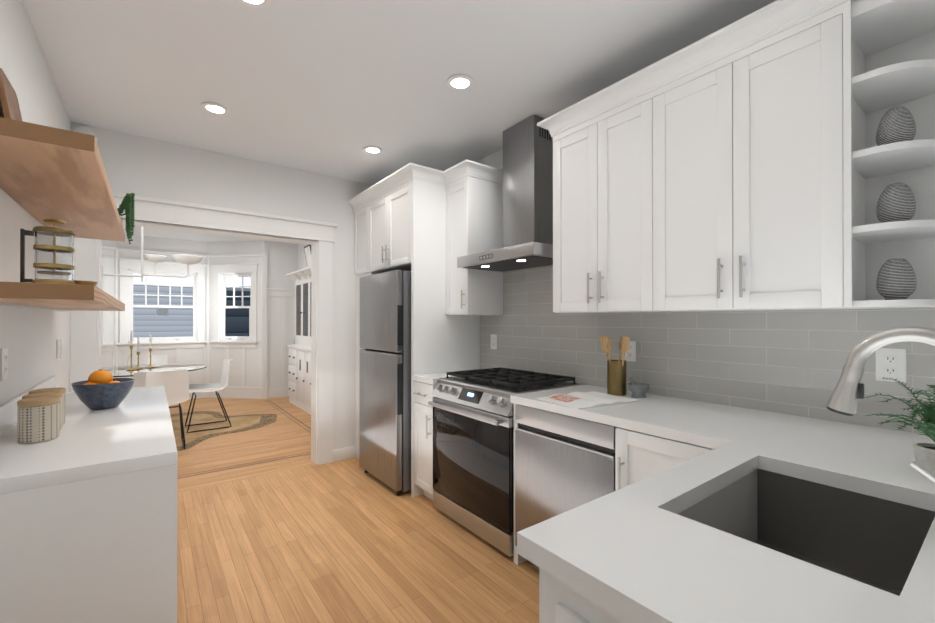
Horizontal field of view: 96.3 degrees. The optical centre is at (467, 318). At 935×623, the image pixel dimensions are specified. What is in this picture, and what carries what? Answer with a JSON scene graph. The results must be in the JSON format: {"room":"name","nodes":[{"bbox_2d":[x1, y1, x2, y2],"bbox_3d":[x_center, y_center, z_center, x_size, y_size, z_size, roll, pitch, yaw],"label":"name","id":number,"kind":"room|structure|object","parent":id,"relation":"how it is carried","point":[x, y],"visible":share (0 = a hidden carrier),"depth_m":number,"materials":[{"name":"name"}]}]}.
{"room":"kitchen","nodes":[
{"label":"kitchen","id":0,"kind":"room"},
{"bbox_2d":[0,0,70,404],"bbox_3d":[-1.431,-0.010,1.040,0.150,2.670,4.405,0,0,-37],"label":"wall","id":1,"kind":"structure","parent":0,"point":[29,338],"depth_m":1.83,"materials":[{"name":"white paint"}]},
{"bbox_2d":[0,347,7,380],"bbox_3d":[-1.721,0.167,1.556,0.007,0.118,0.075,0,0,-37],"label":"outlet","id":2,"kind":"object","parent":1,"relation":"attached to","point":[3,363],"visible":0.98,"depth_m":1.54,"materials":[{"name":"white plastic"}]},
{"bbox_2d":[57,339,59,359],"bbox_3d":[-2.402,0.180,2.458,0.008,0.118,0.075,0,0,-37],"label":"switch plate","id":3,"kind":"object","parent":1,"relation":"attached to","point":[58,349],"visible":0.98,"depth_m":2.45,"materials":[{"name":"white plastic"}]},
{"bbox_2d":[60,339,62,358],"bbox_3d":[-2.468,0.180,2.546,0.008,0.118,0.075,0,0,-37],"label":"switch plate","id":4,"kind":"object","parent":1,"relation":"attached to","point":[61,348],"visible":0.94,"depth_m":2.53,"materials":[{"name":"white plastic"}]},
{"bbox_2d":[0,281,124,311],"bbox_3d":[-1.696,-0.068,1.776,0.307,0.054,1.701,0,0,-37],"label":"floating shelf","id":5,"kind":"object","parent":1,"relation":"attached to","point":[58,297],"visible":1,"depth_m":1.18,"materials":[{"name":"brown wood"}]},
{"bbox_2d":[20,219,75,283],"bbox_3d":[-1.314,-0.205,1.314,0.123,0.215,0.098,0,0,-37],"label":"press","id":6,"kind":"object","parent":5,"relation":"on","point":[54,249],"visible":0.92,"depth_m":1.29,"materials":[{"name":"clear glass"}]},
{"bbox_2d":[74,280,97,285],"bbox_3d":[-1.305,-0.112,1.414,0.086,0.030,0.086,0,0,-37],"label":"dish","id":7,"kind":"object","parent":5,"relation":"on","point":[79,282],"visible":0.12,"depth_m":1.39,"materials":[{"name":"gold metal"}]},
{"bbox_2d":[0,117,124,241],"bbox_3d":[-1.696,-0.497,1.778,0.307,0.048,1.701,0,0,-37],"label":"floating shelf","id":8,"kind":"object","parent":1,"relation":"attached to","point":[47,172],"visible":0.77,"depth_m":1.41,"materials":[{"name":"brown wood"}]},
{"bbox_2d":[0,68,21,120],"bbox_3d":[-1.699,-0.710,1.576,0.075,0.367,0.230,0,0,-37],"label":"cutting board","id":9,"kind":"object","parent":8,"relation":"on","point":[9,103],"visible":0.52,"depth_m":1.51,"materials":[{"name":"brown wood"}]},
{"bbox_2d":[117,193,134,243],"bbox_3d":[-2.036,-0.601,2.448,0.142,0.309,0.205,0,0,-37],"label":"hanging plant","id":10,"kind":"object","parent":8,"relation":"on","point":[127,205],"visible":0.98,"depth_m":2.43,"materials":[{"name":"plant"}]},
{"bbox_2d":[101,240,115,366],"bbox_3d":[-5.588,0.007,5.972,0.150,2.670,1.032,0,0,9],"label":"wall","id":11,"kind":"structure","parent":0,"point":[106,358],"depth_m":6.39,"materials":[{"name":"white paint"}]},
{"bbox_2d":[101,266,101,343],"bbox_3d":[-5.564,-0.208,5.969,0.100,1.160,0.600,0,0,9],"label":"bay","id":12,"kind":"object","parent":11,"relation":"in","point":[101,311],"visible":0.02,"depth_m":6.25,"materials":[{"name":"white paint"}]},
{"bbox_2d":[101,245,115,377],"bbox_3d":[-5.484,0.117,5.955,0.059,2.450,1.032,0,0,9],"label":"trim","id":13,"kind":"structure","parent":11,"relation":"attached to","point":[106,344],"depth_m":6.30,"materials":[{"name":"white paint"}]},
{"bbox_2d":[116,234,207,383],"bbox_3d":[-4.998,0.010,6.895,1.210,2.670,0.150,0,0,-37],"label":"wall","id":14,"kind":"structure","parent":0,"point":[192,355],"depth_m":6.88,"materials":[{"name":"white paint"}]},
{"bbox_2d":[114,247,209,398],"bbox_3d":[-4.935,0.120,6.811,1.210,2.450,0.059,0,0,-37],"label":"trim","id":15,"kind":"structure","parent":14,"relation":"attached to","point":[125,264],"depth_m":6.82,"materials":[{"name":"white paint"}]},
{"bbox_2d":[128,269,197,342],"bbox_3d":[-4.983,-0.205,6.876,0.920,1.160,0.100,0,0,-37],"label":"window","id":16,"kind":"structure","parent":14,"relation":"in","point":[194,337],"depth_m":6.85,"materials":[{"name":"white paint"}]},
{"bbox_2d":[71,122,372,449],"bbox_3d":[-2.264,-0.002,3.265,4.100,2.670,0.150,0,0,-37],"label":"wall","id":17,"kind":"structure","parent":0,"point":[143,166],"depth_m":3.58,"materials":[{"name":"white paint"}]},
{"bbox_2d":[74,126,96,141],"bbox_3d":[-2.625,-1.259,2.876,0.120,0.120,0.042,0,0,-37],"label":"smoke detector","id":18,"kind":"object","parent":17,"relation":"attached to","point":[84,130],"visible":0.52,"depth_m":2.86,"materials":[{"name":"white plastic"}]},
{"bbox_2d":[70,192,337,464],"bbox_3d":[-2.021,0.222,3.448,1.840,2.222,0.260,0,0,-37],"label":"door frame","id":19,"kind":"structure","parent":17,"relation":"attached to","point":[85,337],"depth_m":3.51,"materials":[{"name":"white paint"}]},
{"bbox_2d":[333,446,355,461],"bbox_3d":[-0.610,1.272,1.749,2.017,0.110,4.253,0,0,-37],"label":"baseboard","id":20,"kind":"structure","parent":17,"relation":"attached to","point":[344,453],"depth_m":3.97,"materials":[{"name":"white paint"}]},
{"bbox_2d":[352,195,363,274],"bbox_3d":[-0.728,-0.777,4.085,0.637,0.715,0.389,0,0,-37],"label":"upper cabinet","id":21,"kind":"object","parent":17,"relation":"attached to","point":[358,203],"depth_m":3.96,"materials":[{"name":"white paint"}]},
{"bbox_2d":[208,241,263,386],"bbox_3d":[-3.949,0.011,7.210,1.032,2.670,0.150,0,0,7],"label":"wall","id":22,"kind":"structure","parent":0,"point":[252,354],"depth_m":7.13,"materials":[{"name":"white paint"}]},
{"bbox_2d":[219,273,250,340],"bbox_3d":[-3.952,-0.204,7.186,0.600,1.160,0.100,0,0,7],"label":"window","id":23,"kind":"structure","parent":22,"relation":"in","point":[222,295],"depth_m":7.18,"materials":[{"name":"white paint"}]},
{"bbox_2d":[208,253,261,398],"bbox_3d":[-3.962,0.121,7.105,1.032,2.450,0.059,0,0,7],"label":"trim","id":24,"kind":"structure","parent":22,"relation":"attached to","point":[243,391],"depth_m":7.10,"materials":[{"name":"white paint"}]},
{"bbox_2d":[264,241,308,387],"bbox_3d":[-2.105,0.007,5.875,0.700,2.670,3.825,0,0,-37],"label":"wall","id":25,"kind":"structure","parent":0,"point":[283,259],"depth_m":7.21,"materials":[{"name":"white paint"}]},
{"bbox_2d":[169,396,538,622],"bbox_3d":[-2.250,1.362,3.358,4.240,0.061,9.100,0,0,-37],"label":"floor","id":26,"kind":"structure","parent":0,"point":[350,540],"depth_m":2.45,"materials":[{"name":"brown wood"}]},
{"bbox_2d":[0,375,176,622],"bbox_3d":[-1.600,0.820,1.808,0.502,1.014,1.660,0,0,-37],"label":"countertop","id":27,"kind":"structure","parent":26,"relation":"on","point":[88,515],"depth_m":1.21,"materials":[{"name":"white stone"}]},
{"bbox_2d":[17,396,59,443],"bbox_3d":[-1.457,0.341,1.423,0.102,0.139,0.102,0,0,-37],"label":"canister","id":28,"kind":"object","parent":27,"relation":"on","point":[37,419],"visible":1,"depth_m":1.39,"materials":[{"name":"beige ceramic"}]},
{"bbox_2d":[22,392,61,430],"bbox_3d":[-1.540,0.341,1.517,0.102,0.139,0.102,0,0,-37],"label":"canister","id":29,"kind":"object","parent":27,"relation":"on","point":[43,394],"visible":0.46,"depth_m":1.52,"materials":[{"name":"beige ceramic"}]},
{"bbox_2d":[28,387,65,424],"bbox_3d":[-1.620,0.341,1.613,0.102,0.139,0.102,0,0,-37],"label":"canister","id":30,"kind":"object","parent":27,"relation":"on","point":[61,390],"visible":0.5,"depth_m":1.62,"materials":[{"name":"beige ceramic"}]},
{"bbox_2d":[71,369,134,409],"bbox_3d":[-1.688,0.322,1.944,0.224,0.180,0.224,0,0,-37],"label":"fruit bowl","id":31,"kind":"object","parent":27,"relation":"on","point":[100,389],"visible":1,"depth_m":1.89,"materials":[{"name":"blue ceramic"}]},
{"bbox_2d":[170,411,276,450],"bbox_3d":[-3.667,1.336,4.933,2.685,0.004,2.122,0,0,-37],"label":"cowhide rug","id":32,"kind":"object","parent":26,"relation":"on","point":[240,423],"visible":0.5,"depth_m":5.29,"materials":[{"name":"beige fur"}]},
{"bbox_2d":[126,355,167,377],"bbox_3d":[-4.352,0.924,5.695,0.466,0.823,0.523,0,0,-37],"label":"chair","id":33,"kind":"object","parent":32,"relation":"on","point":[158,359],"visible":0.12,"depth_m":5.88,"materials":[{"name":"white"}]},
{"bbox_2d":[101,363,206,376],"bbox_3d":[-3.831,0.960,4.922,1.300,0.744,1.300,0,0,-37],"label":"dining table","id":34,"kind":"object","parent":32,"relation":"on","point":[118,371],"visible":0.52,"depth_m":4.97,"materials":[{"name":"glass"}]},
{"bbox_2d":[127,330,135,369],"bbox_3d":[-3.868,0.358,4.815,0.084,0.458,0.084,0,0,-37],"label":"candlestick","id":35,"kind":"object","parent":34,"relation":"on","point":[131,355],"visible":1,"depth_m":4.81,"materials":[{"name":"gold metal"}]},
{"bbox_2d":[134,337,141,368],"bbox_3d":[-3.895,0.399,4.951,0.084,0.378,0.084,0,0,-37],"label":"candlestick","id":36,"kind":"object","parent":34,"relation":"on","point":[138,354],"visible":1,"depth_m":4.95,"materials":[{"name":"gold metal"}]},
{"bbox_2d":[146,334,153,367],"bbox_3d":[-3.840,0.384,5.068,0.084,0.408,0.084,0,0,-37],"label":"candlestick","id":37,"kind":"object","parent":34,"relation":"on","point":[150,365],"visible":1,"depth_m":5.06,"materials":[{"name":"gold metal"}]},
{"bbox_2d":[132,369,188,448],"bbox_3d":[-3.159,0.919,4.314,0.466,0.823,0.523,0,0,-37],"label":"chair","id":38,"kind":"object","parent":32,"relation":"on","point":[175,383],"visible":0.48,"depth_m":4.20,"materials":[{"name":"white plastic"},{"name":"black steel"}]},
{"bbox_2d":[185,359,232,432],"bbox_3d":[-3.204,0.922,5.171,0.523,0.823,0.466,0,0,-37],"label":"chair","id":39,"kind":"object","parent":32,"relation":"on","point":[222,383],"visible":0.88,"depth_m":5.19,"materials":[{"name":"white plastic"}]},
{"bbox_2d":[286,266,310,414],"bbox_3d":[-2.308,0.310,6.200,0.328,2.065,1.660,0,0,-37],"label":"built-in hutch","id":40,"kind":"object","parent":26,"relation":"on","point":[299,372],"visible":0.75,"depth_m":6.32,"materials":[{"name":"white paint"}]},
{"bbox_2d":[304,244,310,266],"bbox_3d":[-2.453,-0.930,6.496,0.087,0.416,0.320,0,0,-37],"label":"framed picture","id":41,"kind":"object","parent":40,"relation":"on","point":[307,249],"visible":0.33,"depth_m":6.49,"materials":[{"name":"grey"}]},
{"bbox_2d":[359,270,410,495],"bbox_3d":[-0.449,0.483,3.592,0.725,1.699,0.692,0,0,-37],"label":"refrigerator","id":42,"kind":"object","parent":26,"relation":"on","point":[385,390],"visible":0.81,"depth_m":3.23,"materials":[{"name":"grey metal"}]},
{"bbox_2d":[356,275,431,462],"bbox_3d":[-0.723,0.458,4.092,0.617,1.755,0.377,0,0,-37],"label":"tall cabinet","id":43,"kind":"object","parent":26,"relation":"on","point":[421,289],"depth_m":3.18,"materials":[{"name":"white paint"}]},
{"bbox_2d":[413,381,435,499],"bbox_3d":[-0.067,0.895,3.205,0.637,0.874,0.274,0,0,-37],"label":"base cabinet","id":44,"kind":"object","parent":26,"relation":"on","point":[423,412],"depth_m":3.02,"materials":[{"name":"white paint"}]},
{"bbox_2d":[413,369,476,384],"bbox_3d":[-0.067,0.437,3.205,0.641,0.040,0.275,0,0,-37],"label":"countertop","id":45,"kind":"structure","parent":44,"relation":"on","point":[431,378],"depth_m":3.03,"materials":[{"name":"white stone"}]},
{"bbox_2d":[428,367,582,556],"bbox_3d":[0.224,0.836,2.759,0.702,0.929,0.780,0,0,-37],"label":"gas range","id":46,"kind":"object","parent":26,"relation":"on","point":[473,451],"visible":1,"depth_m":2.54,"materials":[{"name":"silver metal"}]},
{"bbox_2d":[515,404,616,568],"bbox_3d":[0.677,0.892,2.186,0.602,0.871,0.600,0,0,-37],"label":"dishwasher","id":47,"kind":"object","parent":26,"relation":"on","point":[564,463],"visible":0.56,"depth_m":2.02,"materials":[{"name":"silver metal"}]},
{"bbox_2d":[609,427,713,622],"bbox_3d":[1.011,0.890,1.777,0.637,0.874,0.449,0,0,-37],"label":"base cabinet","id":48,"kind":"object","parent":26,"relation":"on","point":[639,456],"depth_m":1.66,"materials":[{"name":"white paint"}]},
{"bbox_2d":[517,437,764,575],"bbox_3d":[0.485,0.430,1.031,0.900,0.040,0.105,0,0,-37],"label":"countertop","id":49,"kind":"structure","parent":48,"relation":"on","point":[691,481],"depth_m":0.98,"materials":[{"name":"white stone"}]},
{"bbox_2d":[510,384,934,504],"bbox_3d":[1.062,0.432,1.628,0.739,0.040,2.034,0,0,-37],"label":"countertop","id":50,"kind":"structure","parent":48,"relation":"on","point":[867,460],"depth_m":1.49,"materials":[{"name":"white stone"}]},
{"bbox_2d":[536,391,638,408],"bbox_3d":[0.610,0.406,2.137,0.410,0.014,0.300,0,0,-29],"label":"open magazine","id":51,"kind":"object","parent":50,"relation":"on","point":[579,400],"visible":1,"depth_m":2.10,"materials":[{"name":"white paper"}]},
{"bbox_2d":[599,335,629,395],"bbox_3d":[0.807,0.252,2.302,0.130,0.323,0.179,0,0,8],"label":"utensil crock","id":52,"kind":"object","parent":50,"relation":"on","point":[616,379],"visible":1,"depth_m":2.27,"materials":[{"name":"gold metal"}]},
{"bbox_2d":[628,377,649,397],"bbox_3d":[0.906,0.361,2.217,0.108,0.104,0.108,0,0,-37],"label":"mortar","id":53,"kind":"object","parent":50,"relation":"on","point":[638,390],"visible":1,"depth_m":2.19,"materials":[{"name":"stone"}]},
{"bbox_2d":[678,469,934,595],"bbox_3d":[0.756,0.560,0.938,0.628,0.219,0.418,0,0,-37],"label":"sink basin","id":54,"kind":"object","parent":50,"relation":"in","point":[876,542],"visible":0.35,"depth_m":1.12,"materials":[{"name":"silver metal"}]},
{"bbox_2d":[864,376,934,475],"bbox_3d":[1.231,0.288,1.098,0.282,0.243,0.282,0,0,-37],"label":"potted fern","id":55,"kind":"object","parent":50,"relation":"on","point":[924,453],"visible":1,"depth_m":1.09,"materials":[{"name":"plant"}]},
{"bbox_2d":[553,497,908,622],"bbox_3d":[0.401,0.428,0.661,0.320,0.040,0.330,0,0,-37],"label":"countertop","id":56,"kind":"structure","parent":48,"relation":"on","point":[641,551],"depth_m":0.66,"materials":[{"name":"white stone"}]},
{"bbox_2d":[889,481,934,622],"bbox_3d":[0.877,0.428,0.513,0.900,0.040,0.480,0,0,-37],"label":"countertop","id":57,"kind":"structure","parent":48,"relation":"on","point":[917,605],"depth_m":0.65,"materials":[{"name":"white stone"}]},
{"bbox_2d":[827,326,934,482],"bbox_3d":[0.857,0.211,0.819,0.086,0.394,0.244,0,0,-37],"label":"pull-down faucet","id":58,"kind":"object","parent":57,"relation":"on","point":[847,393],"visible":1,"depth_m":0.87,"materials":[{"name":"silver metal"}]},
{"bbox_2d":[22,0,776,243],"bbox_3d":[-2.356,-1.377,3.507,4.240,0.080,9.450,0,0,-37],"label":"ceiling","id":59,"kind":"structure","parent":0,"point":[332,88],"depth_m":2.22,"materials":[{"name":"white paint"}]},
{"bbox_2d":[101,227,202,281],"bbox_3d":[-3.876,-0.883,4.971,1.230,0.894,0.410,0,0,-37],"label":"chandelier","id":60,"kind":"object","parent":59,"relation":"hanging from","point":[187,259],"visible":0.65,"depth_m":5.06,"materials":[{"name":"white paint"}]},
{"bbox_2d":[201,102,228,114],"bbox_3d":[-1.600,-1.335,2.655,0.155,0.010,0.155,0,0,14],"label":"recessed light","id":61,"kind":"object","parent":59,"relation":"in","point":[214,108],"depth_m":2.65,"materials":[{"name":"white paint"}]},
{"bbox_2d":[237,0,270,8],"bbox_3d":[-0.895,-1.338,1.721,0.155,0.010,0.155,0,0,-43],"label":"recessed light","id":62,"kind":"object","parent":59,"relation":"in","point":[258,4],"depth_m":1.77,"materials":[{"name":"white paint"}]},
{"bbox_2d":[363,146,382,153],"bbox_3d":[-0.746,-1.332,3.300,0.155,0.010,0.155,0,0,14],"label":"recessed light","id":63,"kind":"object","parent":59,"relation":"in","point":[368,149],"depth_m":3.30,"materials":[{"name":"white paint"}]},
{"bbox_2d":[446,74,473,90],"bbox_3d":[-0.041,-1.336,2.366,0.155,0.010,0.155,0,0,-43],"label":"recessed light","id":64,"kind":"object","parent":59,"relation":"in","point":[460,82],"depth_m":2.36,"materials":[{"name":"white paint"}]},
{"bbox_2d":[471,0,934,433],"bbox_3d":[0.751,-0.004,2.781,0.150,2.670,4.555,0,0,-37],"label":"wall","id":65,"kind":"structure","parent":0,"point":[791,362],"depth_m":2.02,"materials":[{"name":"grey tile"}]},
{"bbox_2d":[364,167,443,278],"bbox_3d":[-0.422,-0.778,3.680,0.637,0.715,0.834,0,0,-37],"label":"upper cabinet","id":66,"kind":"object","parent":65,"relation":"attached to","point":[426,226],"depth_m":3.27,"materials":[{"name":"white paint"}]},
{"bbox_2d":[444,163,502,318],"bbox_3d":[0.053,-0.585,3.291,0.347,1.105,0.292,0,0,-37],"label":"upper cabinet","id":67,"kind":"object","parent":65,"relation":"attached to","point":[473,207],"depth_m":3.18,"materials":[{"name":"white paint"}]},
{"bbox_2d":[491,334,496,348],"bbox_3d":[0.210,0.183,3.365,0.007,0.118,0.075,0,0,-37],"label":"outlet","id":68,"kind":"object","parent":65,"relation":"attached to","point":[493,341],"visible":1,"depth_m":3.36,"materials":[{"name":"white plastic"}]},
{"bbox_2d":[457,115,552,271],"bbox_3d":[0.329,-0.849,2.841,0.451,0.972,0.755,0,0,-37],"label":"range hood","id":69,"kind":"object","parent":65,"relation":"attached to","point":[527,193],"visible":0.81,"depth_m":2.80,"materials":[{"name":"silver metal"}]},
{"bbox_2d":[549,76,636,312],"bbox_3d":[0.830,-0.589,2.261,0.347,1.105,0.664,0,0,-37],"label":"upper cabinet","id":70,"kind":"object","parent":65,"relation":"attached to","point":[595,142],"depth_m":2.18,"materials":[{"name":"white paint"}]},
{"bbox_2d":[624,341,635,361],"bbox_3d":[0.933,0.185,2.407,0.007,0.118,0.075,0,0,-37],"label":"outlet","id":71,"kind":"object","parent":65,"relation":"attached to","point":[630,355],"visible":0.69,"depth_m":2.40,"materials":[{"name":"white plastic"}]},
{"bbox_2d":[637,0,880,312],"bbox_3d":[1.185,-0.591,1.791,0.347,1.105,0.749,0,0,-37],"label":"upper cabinet","id":72,"kind":"object","parent":65,"relation":"attached to","point":[746,163],"depth_m":1.59,"materials":[{"name":"white paint"}]},
{"bbox_2d":[876,182,915,222],"bbox_3d":[1.425,-0.379,1.392,0.094,0.138,0.094,0,0,-37],"label":"striped vase","id":73,"kind":"object","parent":72,"relation":"in","point":[896,202],"visible":0.9,"depth_m":1.36,"materials":[{"name":"grey ceramic"}]},
{"bbox_2d":[876,106,915,145],"bbox_3d":[1.425,-0.629,1.393,0.094,0.138,0.094,0,0,-37],"label":"striped vase","id":74,"kind":"object","parent":72,"relation":"in","point":[896,124],"visible":0.77,"depth_m":1.36,"materials":[{"name":"grey ceramic"}]},
{"bbox_2d":[876,258,916,299],"bbox_3d":[1.425,-0.131,1.391,0.094,0.138,0.094,0,0,-37],"label":"striped vase","id":75,"kind":"object","parent":72,"relation":"in","point":[896,279],"visible":0.92,"depth_m":1.36,"materials":[{"name":"grey ceramic"}]},
{"bbox_2d":[875,348,906,382],"bbox_3d":[1.575,0.172,1.557,0.007,0.125,0.082,0,0,-37],"label":"outlet","id":76,"kind":"object","parent":65,"relation":"attached to","point":[891,363],"visible":1,"depth_m":1.55,"materials":[{"name":"white plastic"}]},
{"label":"outside","id":77,"kind":"structure","parent":0,"visible":0},
{"bbox_2d":[133,274,250,337],"bbox_3d":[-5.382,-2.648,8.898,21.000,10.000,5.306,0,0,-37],"label":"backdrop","id":78,"kind":"structure","parent":77,"point":[165,322],"depth_m":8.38,"materials":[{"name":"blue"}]},
{"bbox_3d":[-4.814,0.000,3.830,0.710,2.670,3.825,0,0,-37],"label":"wall","id":79,"kind":"structure","parent":0,"visible":0},
{"bbox_2d":[261,253,293,398],"bbox_3d":[-3.222,0.121,7.206,0.580,2.450,0.095,0,0,-37],"label":"trim","id":80,"kind":"structure","parent":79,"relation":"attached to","point":[267,391],"depth_m":7.09,"materials":[{"name":"white paint"}]},
{"bbox_2d":[294,289,294,343],"bbox_3d":[-2.854,0.413,7.138,0.075,1.865,0.516,0,0,-37],"label":"trim","id":81,"kind":"structure","parent":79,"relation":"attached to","point":[294,289],"depth_m":7.36,"materials":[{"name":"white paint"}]}
]}

